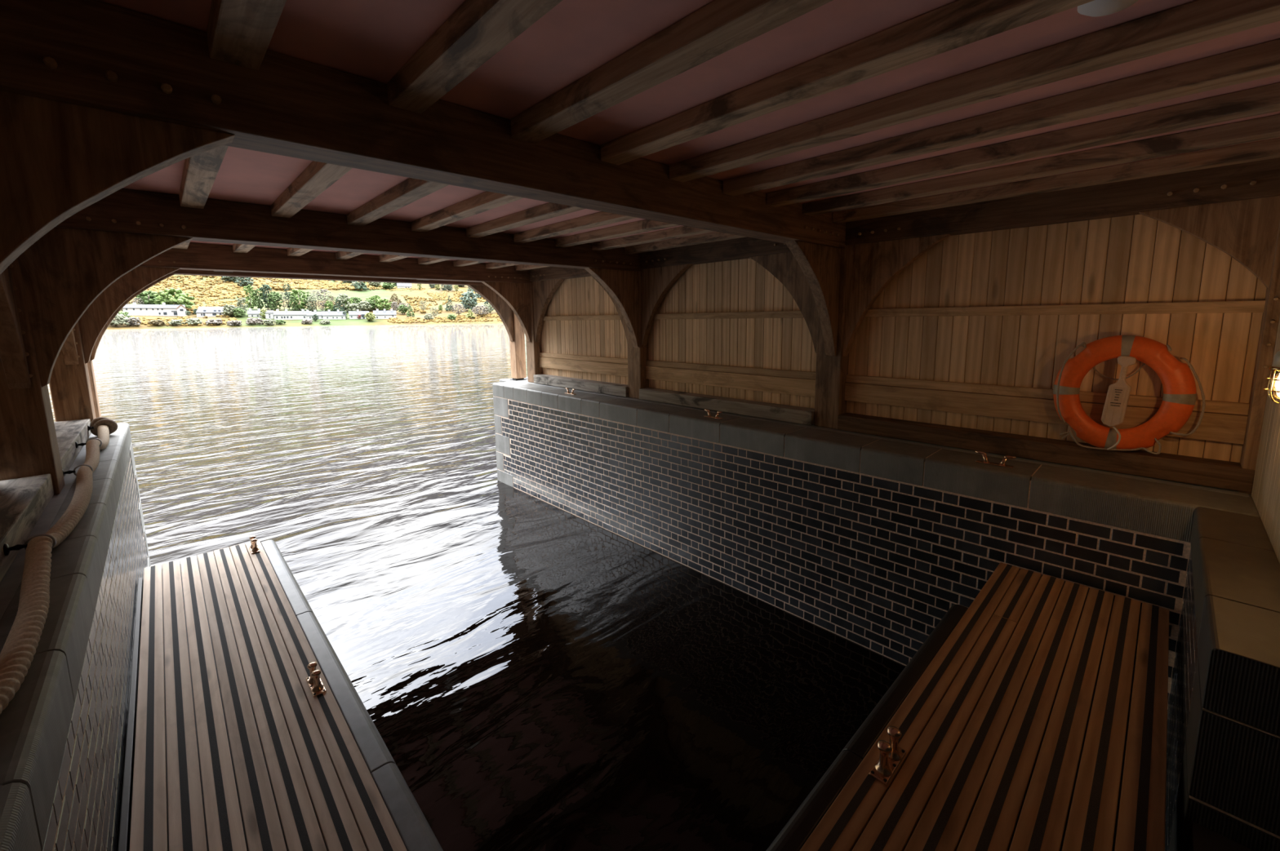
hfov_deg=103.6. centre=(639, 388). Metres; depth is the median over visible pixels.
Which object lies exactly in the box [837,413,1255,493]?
sill
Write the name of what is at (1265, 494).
wall
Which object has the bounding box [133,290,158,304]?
broadleaf tree
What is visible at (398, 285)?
house
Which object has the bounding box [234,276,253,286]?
broadleaf tree
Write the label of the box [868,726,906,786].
cleat
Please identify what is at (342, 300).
broadleaf tree
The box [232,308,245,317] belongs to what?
broadleaf tree
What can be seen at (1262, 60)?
joist
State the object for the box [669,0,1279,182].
joist
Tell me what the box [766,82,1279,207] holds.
joist
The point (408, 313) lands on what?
conifer
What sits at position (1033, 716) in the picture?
dock
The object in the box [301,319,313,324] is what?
shrub
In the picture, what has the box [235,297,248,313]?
broadleaf tree
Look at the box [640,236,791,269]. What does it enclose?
wall plate
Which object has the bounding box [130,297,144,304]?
bare tree
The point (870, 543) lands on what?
wall
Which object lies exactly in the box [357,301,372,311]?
broadleaf tree
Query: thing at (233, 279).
broadleaf tree
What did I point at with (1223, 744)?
wall
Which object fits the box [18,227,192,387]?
brace
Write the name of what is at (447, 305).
conifer
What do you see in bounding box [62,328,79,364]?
brace
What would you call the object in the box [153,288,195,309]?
broadleaf tree
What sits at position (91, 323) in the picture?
brace
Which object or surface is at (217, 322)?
shrub
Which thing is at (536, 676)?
water
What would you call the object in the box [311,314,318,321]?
broadleaf tree
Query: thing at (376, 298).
broadleaf tree
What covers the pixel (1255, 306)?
rail
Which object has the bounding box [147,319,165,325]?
shrub
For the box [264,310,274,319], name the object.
house
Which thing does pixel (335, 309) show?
conifer
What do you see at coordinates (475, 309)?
bare tree
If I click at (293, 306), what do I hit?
broadleaf tree
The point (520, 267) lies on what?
joist
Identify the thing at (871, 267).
brace
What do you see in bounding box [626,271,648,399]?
timber post
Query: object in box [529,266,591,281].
wall plate
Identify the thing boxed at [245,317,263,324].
shrub
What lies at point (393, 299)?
conifer
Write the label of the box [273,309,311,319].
house
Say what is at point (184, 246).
joist
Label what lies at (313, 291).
bare tree
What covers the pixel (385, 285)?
broadleaf tree
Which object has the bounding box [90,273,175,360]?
brace
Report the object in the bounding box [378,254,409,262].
joist
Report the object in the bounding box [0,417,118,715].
rope
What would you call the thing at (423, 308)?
bare tree
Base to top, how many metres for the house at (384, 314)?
13.214 m
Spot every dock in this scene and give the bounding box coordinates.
[117,540,443,850]
[765,562,1168,850]
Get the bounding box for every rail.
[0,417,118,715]
[539,352,627,377]
[542,315,620,320]
[645,360,815,397]
[653,311,803,319]
[844,374,1249,444]
[864,300,1265,317]
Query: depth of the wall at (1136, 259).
4.33 m
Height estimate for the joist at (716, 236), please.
0.086 m
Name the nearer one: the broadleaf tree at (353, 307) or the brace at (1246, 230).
the brace at (1246, 230)
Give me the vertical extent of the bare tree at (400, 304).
13.195 m
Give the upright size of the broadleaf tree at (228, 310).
13.093 m
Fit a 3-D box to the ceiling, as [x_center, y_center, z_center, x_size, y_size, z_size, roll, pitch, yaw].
[-1.248,-1.616,4.235,6.900,0.120,10.600,-8,11,-43]
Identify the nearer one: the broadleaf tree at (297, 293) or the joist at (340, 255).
the joist at (340, 255)
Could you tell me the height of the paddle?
0.697 m
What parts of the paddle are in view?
label panel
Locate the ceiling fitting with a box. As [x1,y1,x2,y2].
[1077,0,1137,17]
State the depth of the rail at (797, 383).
6.28 m
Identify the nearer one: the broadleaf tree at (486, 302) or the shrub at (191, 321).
the shrub at (191, 321)
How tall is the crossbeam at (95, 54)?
0.306 m
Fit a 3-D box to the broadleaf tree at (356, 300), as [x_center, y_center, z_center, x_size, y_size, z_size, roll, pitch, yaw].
[-337.229,-99.400,596.005,15.570,17.136,16.331,-8,11,-43]
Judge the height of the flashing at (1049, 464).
0.002 m
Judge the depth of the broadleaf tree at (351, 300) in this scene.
582.96 m
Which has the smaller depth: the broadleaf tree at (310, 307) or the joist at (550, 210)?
the joist at (550, 210)
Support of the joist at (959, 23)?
attached to the ceiling
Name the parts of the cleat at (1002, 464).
cleat leg, plate, cleat leg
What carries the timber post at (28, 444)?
on the flashing at (9, 584)
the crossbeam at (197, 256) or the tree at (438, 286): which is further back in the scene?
the tree at (438, 286)
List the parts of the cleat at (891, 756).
plate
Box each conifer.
[332,297,345,311]
[386,293,403,306]
[406,303,414,316]
[444,295,453,311]
[465,308,475,318]
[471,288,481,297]
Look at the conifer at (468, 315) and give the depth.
588.54 m
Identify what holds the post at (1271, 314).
on the sill at (1227, 475)
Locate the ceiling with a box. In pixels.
[97,0,1279,263]
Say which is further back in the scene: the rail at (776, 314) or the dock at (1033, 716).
the rail at (776, 314)
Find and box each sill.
[0,474,53,582]
[53,418,91,477]
[533,373,628,397]
[639,387,814,425]
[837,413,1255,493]
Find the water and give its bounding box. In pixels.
[47,323,906,850]
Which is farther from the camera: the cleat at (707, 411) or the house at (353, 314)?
the house at (353, 314)
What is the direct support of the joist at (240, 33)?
attached to the ceiling
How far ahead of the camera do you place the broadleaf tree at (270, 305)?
545.44 m
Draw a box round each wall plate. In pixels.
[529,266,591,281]
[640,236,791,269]
[844,157,1279,245]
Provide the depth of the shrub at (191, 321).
453.90 m
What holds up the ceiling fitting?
attached to the ceiling
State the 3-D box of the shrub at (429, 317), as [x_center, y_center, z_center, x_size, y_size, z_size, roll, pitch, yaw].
[-238.248,-80.014,568.273,11.292,8.894,10.462,-8,11,-43]
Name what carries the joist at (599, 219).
attached to the ceiling
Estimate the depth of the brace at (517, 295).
9.20 m
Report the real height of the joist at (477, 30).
0.089 m
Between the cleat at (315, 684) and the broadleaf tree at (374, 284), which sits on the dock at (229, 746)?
the cleat at (315, 684)
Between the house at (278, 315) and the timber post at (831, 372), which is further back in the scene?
the house at (278, 315)
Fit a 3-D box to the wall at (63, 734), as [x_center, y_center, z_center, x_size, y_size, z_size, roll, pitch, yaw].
[-3.583,3.330,2.861,1.225,4.916,10.145,-8,11,-43]
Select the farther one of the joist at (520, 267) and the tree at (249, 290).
the tree at (249, 290)
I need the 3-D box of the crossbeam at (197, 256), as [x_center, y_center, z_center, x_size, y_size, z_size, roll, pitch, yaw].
[-4.145,-1.796,7.395,6.350,0.306,0.251,-8,11,-43]
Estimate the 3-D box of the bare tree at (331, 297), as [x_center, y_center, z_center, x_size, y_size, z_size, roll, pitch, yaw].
[-355.641,-96.980,581.308,13.679,18.039,14.165,-8,11,-43]
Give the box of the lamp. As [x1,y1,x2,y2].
[1262,351,1279,404]
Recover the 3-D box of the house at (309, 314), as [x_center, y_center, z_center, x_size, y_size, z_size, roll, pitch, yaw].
[-340.790,-76.319,530.398,18.676,11.882,11.977,-8,11,-43]
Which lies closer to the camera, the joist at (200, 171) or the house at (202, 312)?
the joist at (200, 171)
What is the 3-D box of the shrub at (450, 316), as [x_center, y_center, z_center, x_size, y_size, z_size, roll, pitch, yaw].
[-215.247,-80.545,575.998,9.888,7.714,10.769,-8,11,-43]
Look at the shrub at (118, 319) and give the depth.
422.05 m
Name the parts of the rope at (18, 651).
wall plate, arm, rope bracket, arm, rope bracket, rope bracket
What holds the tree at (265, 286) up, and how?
on the hillside at (362, 295)
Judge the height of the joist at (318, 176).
0.087 m
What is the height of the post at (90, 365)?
1.864 m
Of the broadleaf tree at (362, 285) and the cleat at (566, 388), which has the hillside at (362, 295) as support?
the broadleaf tree at (362, 285)
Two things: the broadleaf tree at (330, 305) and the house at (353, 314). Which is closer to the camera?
the house at (353, 314)
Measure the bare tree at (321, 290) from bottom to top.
26.509 m
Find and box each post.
[0,257,64,495]
[48,321,96,422]
[87,358,101,417]
[509,311,527,381]
[525,282,542,382]
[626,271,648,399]
[813,246,848,429]
[1238,220,1279,493]
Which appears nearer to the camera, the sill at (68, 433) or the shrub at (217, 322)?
the sill at (68, 433)
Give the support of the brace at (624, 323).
attached to the timber post at (637, 357)
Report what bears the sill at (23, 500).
attached to the wall at (63, 734)
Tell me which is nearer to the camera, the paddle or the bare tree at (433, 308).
the paddle
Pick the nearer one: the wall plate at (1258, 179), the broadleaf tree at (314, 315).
the wall plate at (1258, 179)
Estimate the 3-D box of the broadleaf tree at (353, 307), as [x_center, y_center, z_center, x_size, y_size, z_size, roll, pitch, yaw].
[-334.621,-92.922,584.766,16.099,11.320,15.649,-8,11,-43]
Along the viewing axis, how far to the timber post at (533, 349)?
9.48 m
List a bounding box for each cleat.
[248,535,260,554]
[306,662,326,697]
[564,387,575,395]
[703,408,723,419]
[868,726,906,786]
[974,450,1016,468]
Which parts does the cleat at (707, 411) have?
plate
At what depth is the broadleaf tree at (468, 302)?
634.50 m
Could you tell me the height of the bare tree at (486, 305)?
14.075 m
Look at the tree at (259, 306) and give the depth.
543.91 m
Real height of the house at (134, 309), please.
13.683 m
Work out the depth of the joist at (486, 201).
4.21 m
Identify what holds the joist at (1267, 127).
attached to the ceiling
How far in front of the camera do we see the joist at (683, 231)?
5.79 m
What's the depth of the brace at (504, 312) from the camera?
9.65 m
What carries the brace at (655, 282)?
attached to the timber post at (637, 357)
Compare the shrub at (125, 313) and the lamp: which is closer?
the lamp
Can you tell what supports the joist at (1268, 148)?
attached to the ceiling
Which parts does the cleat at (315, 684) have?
plate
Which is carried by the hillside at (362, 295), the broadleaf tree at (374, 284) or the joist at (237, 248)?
the broadleaf tree at (374, 284)
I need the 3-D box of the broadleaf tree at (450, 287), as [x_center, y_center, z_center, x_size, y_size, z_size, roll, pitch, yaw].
[-307.120,-163.320,812.147,11.364,15.120,11.747,-8,11,-43]
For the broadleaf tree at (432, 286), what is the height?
12.489 m
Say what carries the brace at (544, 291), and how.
attached to the timber post at (533, 349)
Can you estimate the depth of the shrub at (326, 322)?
511.27 m
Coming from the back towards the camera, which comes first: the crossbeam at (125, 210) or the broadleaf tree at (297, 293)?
the broadleaf tree at (297, 293)
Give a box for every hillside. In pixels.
[106,275,502,329]
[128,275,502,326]
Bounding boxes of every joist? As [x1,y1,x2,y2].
[173,240,190,249]
[178,145,228,208]
[206,0,286,70]
[232,243,256,253]
[270,160,351,217]
[286,247,313,256]
[335,251,364,259]
[346,177,448,226]
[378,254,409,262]
[386,0,562,113]
[410,191,524,232]
[417,257,448,265]
[453,259,484,266]
[466,202,585,238]
[485,262,518,269]
[511,0,832,143]
[513,211,635,243]
[515,264,549,271]
[555,219,679,247]
[591,226,715,250]
[600,0,1094,164]
[624,231,746,253]
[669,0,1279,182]
[723,38,1279,196]
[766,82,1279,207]
[802,114,1279,215]
[832,137,1279,223]
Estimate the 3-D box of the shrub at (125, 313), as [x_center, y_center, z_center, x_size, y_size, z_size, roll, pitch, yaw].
[-449.118,-61.664,437.592,10.757,9.374,11.258,-8,11,-43]
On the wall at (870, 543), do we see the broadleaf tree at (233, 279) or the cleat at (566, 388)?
the cleat at (566, 388)
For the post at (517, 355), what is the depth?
9.99 m
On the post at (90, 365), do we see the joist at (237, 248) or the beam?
the beam
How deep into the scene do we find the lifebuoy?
3.63 m
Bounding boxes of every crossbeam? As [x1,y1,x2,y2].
[0,0,847,248]
[54,188,641,271]
[138,242,532,283]
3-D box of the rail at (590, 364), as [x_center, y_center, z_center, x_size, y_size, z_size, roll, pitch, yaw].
[-0.994,-0.417,8.607,0.059,0.273,2.577,-8,11,-43]
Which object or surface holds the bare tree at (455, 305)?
on the hillside at (362, 295)
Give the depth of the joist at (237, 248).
6.06 m
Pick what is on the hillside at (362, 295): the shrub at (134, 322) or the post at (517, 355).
the shrub at (134, 322)
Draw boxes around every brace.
[0,90,235,275]
[0,265,31,389]
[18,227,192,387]
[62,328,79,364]
[78,266,180,363]
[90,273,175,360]
[466,284,514,342]
[480,281,531,342]
[532,278,564,342]
[584,267,639,347]
[590,275,627,343]
[640,263,692,347]
[749,252,817,353]
[784,240,840,356]
[842,234,951,356]
[1138,195,1279,288]
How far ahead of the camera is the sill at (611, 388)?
8.37 m
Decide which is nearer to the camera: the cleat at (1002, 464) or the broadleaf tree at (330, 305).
the cleat at (1002, 464)
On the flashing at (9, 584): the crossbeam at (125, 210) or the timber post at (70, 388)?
the timber post at (70, 388)
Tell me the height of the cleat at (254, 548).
0.132 m
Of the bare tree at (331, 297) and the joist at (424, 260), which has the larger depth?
the bare tree at (331, 297)
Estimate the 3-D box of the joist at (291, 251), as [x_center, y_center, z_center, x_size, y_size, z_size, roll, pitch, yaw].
[-3.724,-1.692,5.788,0.135,0.086,2.708,-8,11,-43]
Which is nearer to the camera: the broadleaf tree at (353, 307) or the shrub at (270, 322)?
the shrub at (270, 322)
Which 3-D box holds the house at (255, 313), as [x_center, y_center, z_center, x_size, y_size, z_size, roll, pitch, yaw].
[-389.899,-74.827,509.696,12.654,11.035,10.068,-8,11,-43]
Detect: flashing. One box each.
[0,433,97,621]
[520,381,1248,497]
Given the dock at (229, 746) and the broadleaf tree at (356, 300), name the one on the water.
the dock at (229, 746)
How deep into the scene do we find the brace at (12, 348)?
3.29 m
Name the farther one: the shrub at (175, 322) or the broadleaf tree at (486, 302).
the broadleaf tree at (486, 302)
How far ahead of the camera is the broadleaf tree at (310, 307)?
562.14 m
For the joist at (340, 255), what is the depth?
6.86 m
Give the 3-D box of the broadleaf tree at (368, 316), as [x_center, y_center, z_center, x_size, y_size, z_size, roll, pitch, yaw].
[-290.310,-76.065,541.561,11.758,10.611,11.179,-8,11,-43]
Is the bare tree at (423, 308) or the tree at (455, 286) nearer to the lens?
the bare tree at (423, 308)
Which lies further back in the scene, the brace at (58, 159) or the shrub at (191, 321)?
the shrub at (191, 321)
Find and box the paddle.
[1101,355,1136,450]
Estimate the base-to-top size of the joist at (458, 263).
0.086 m
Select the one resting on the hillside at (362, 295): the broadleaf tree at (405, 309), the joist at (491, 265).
the broadleaf tree at (405, 309)
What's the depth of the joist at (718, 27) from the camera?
1.78 m
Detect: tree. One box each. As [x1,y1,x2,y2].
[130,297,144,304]
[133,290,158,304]
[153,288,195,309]
[220,276,239,282]
[221,304,238,316]
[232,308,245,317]
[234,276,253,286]
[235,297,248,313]
[243,284,257,310]
[252,288,265,309]
[259,284,274,309]
[259,308,267,317]
[266,293,277,310]
[270,291,283,309]
[278,292,287,310]
[282,284,292,309]
[288,296,297,311]
[289,288,306,310]
[302,291,312,310]
[306,296,316,311]
[309,290,321,311]
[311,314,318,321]
[315,288,333,311]
[318,302,325,311]
[324,301,333,311]
[325,296,337,306]
[335,293,350,311]
[342,280,357,283]
[342,298,353,309]
[343,303,359,311]
[349,297,362,307]
[353,281,368,289]
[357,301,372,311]
[364,299,375,311]
[364,312,376,321]
[365,294,381,309]
[367,281,381,286]
[376,297,392,310]
[381,282,394,288]
[391,302,398,311]
[396,304,408,314]
[397,302,410,314]
[418,300,426,311]
[428,284,435,288]
[429,307,438,317]
[434,284,439,289]
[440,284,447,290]
[446,284,453,290]
[451,303,465,315]
[453,284,458,291]
[458,291,477,310]
[471,306,488,315]
[481,303,493,314]
[484,301,493,313]
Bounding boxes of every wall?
[0,422,151,850]
[492,377,1260,706]
[541,214,1266,462]
[1164,506,1279,850]
[1251,316,1279,564]
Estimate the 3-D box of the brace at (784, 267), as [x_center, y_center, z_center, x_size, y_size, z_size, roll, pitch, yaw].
[1.618,-0.945,5.670,0.100,1.120,0.897,-8,11,-43]
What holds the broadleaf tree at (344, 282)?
on the hillside at (362, 295)
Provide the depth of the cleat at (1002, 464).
3.98 m
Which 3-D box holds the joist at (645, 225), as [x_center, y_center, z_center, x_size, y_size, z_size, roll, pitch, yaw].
[-0.043,-1.657,5.209,0.135,0.092,2.743,-8,11,-43]
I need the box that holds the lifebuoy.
[1053,334,1205,454]
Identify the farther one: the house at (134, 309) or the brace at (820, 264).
the house at (134, 309)
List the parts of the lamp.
bulb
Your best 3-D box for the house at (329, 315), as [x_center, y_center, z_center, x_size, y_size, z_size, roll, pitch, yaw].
[-326.212,-77.285,536.991,22.940,12.554,13.280,-8,11,-43]
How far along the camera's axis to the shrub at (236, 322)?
468.88 m
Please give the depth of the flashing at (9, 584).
2.95 m
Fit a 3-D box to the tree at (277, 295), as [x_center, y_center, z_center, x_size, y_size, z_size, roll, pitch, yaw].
[-399.556,-94.857,552.814,13.424,22.307,13.770,-8,11,-43]
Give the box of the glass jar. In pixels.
[1267,370,1279,399]
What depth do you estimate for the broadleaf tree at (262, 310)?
506.73 m
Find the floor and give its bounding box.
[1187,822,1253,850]
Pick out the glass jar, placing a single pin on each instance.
(1272, 378)
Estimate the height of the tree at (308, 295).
23.206 m
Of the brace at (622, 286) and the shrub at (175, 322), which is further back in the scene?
the shrub at (175, 322)
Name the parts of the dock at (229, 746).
dock frame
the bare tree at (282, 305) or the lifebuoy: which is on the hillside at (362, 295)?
the bare tree at (282, 305)
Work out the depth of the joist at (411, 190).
3.79 m
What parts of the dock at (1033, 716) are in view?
dock frame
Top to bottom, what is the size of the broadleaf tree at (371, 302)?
14.400 m
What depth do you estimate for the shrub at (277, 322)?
491.74 m
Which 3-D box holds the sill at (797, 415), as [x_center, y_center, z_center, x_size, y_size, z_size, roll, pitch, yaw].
[0.992,0.201,6.486,0.200,0.154,2.714,-8,11,-43]
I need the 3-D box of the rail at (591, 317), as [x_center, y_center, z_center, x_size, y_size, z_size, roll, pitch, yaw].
[-1.001,-1.183,8.504,0.051,0.077,2.577,-8,11,-43]
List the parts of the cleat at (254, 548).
plate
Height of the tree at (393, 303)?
13.980 m
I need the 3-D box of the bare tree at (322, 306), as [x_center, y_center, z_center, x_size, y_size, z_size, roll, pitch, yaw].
[-359.855,-91.214,570.172,9.028,12.422,8.715,-8,11,-43]
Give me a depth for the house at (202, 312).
495.36 m
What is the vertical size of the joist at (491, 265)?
0.091 m
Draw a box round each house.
[122,302,186,316]
[195,306,223,317]
[247,308,262,317]
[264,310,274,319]
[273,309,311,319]
[306,310,323,319]
[321,309,346,319]
[348,309,368,319]
[373,308,396,319]
[396,283,411,288]
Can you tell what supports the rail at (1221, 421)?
attached to the wall at (1136, 259)
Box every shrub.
[110,313,129,326]
[118,311,130,318]
[124,316,141,326]
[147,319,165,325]
[168,319,185,325]
[185,318,202,324]
[204,318,222,325]
[226,320,241,325]
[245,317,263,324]
[263,319,275,324]
[275,320,285,324]
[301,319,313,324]
[319,320,330,324]
[423,313,434,319]
[447,314,456,319]
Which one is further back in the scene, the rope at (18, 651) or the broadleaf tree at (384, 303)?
the broadleaf tree at (384, 303)
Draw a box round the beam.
[171,269,485,285]

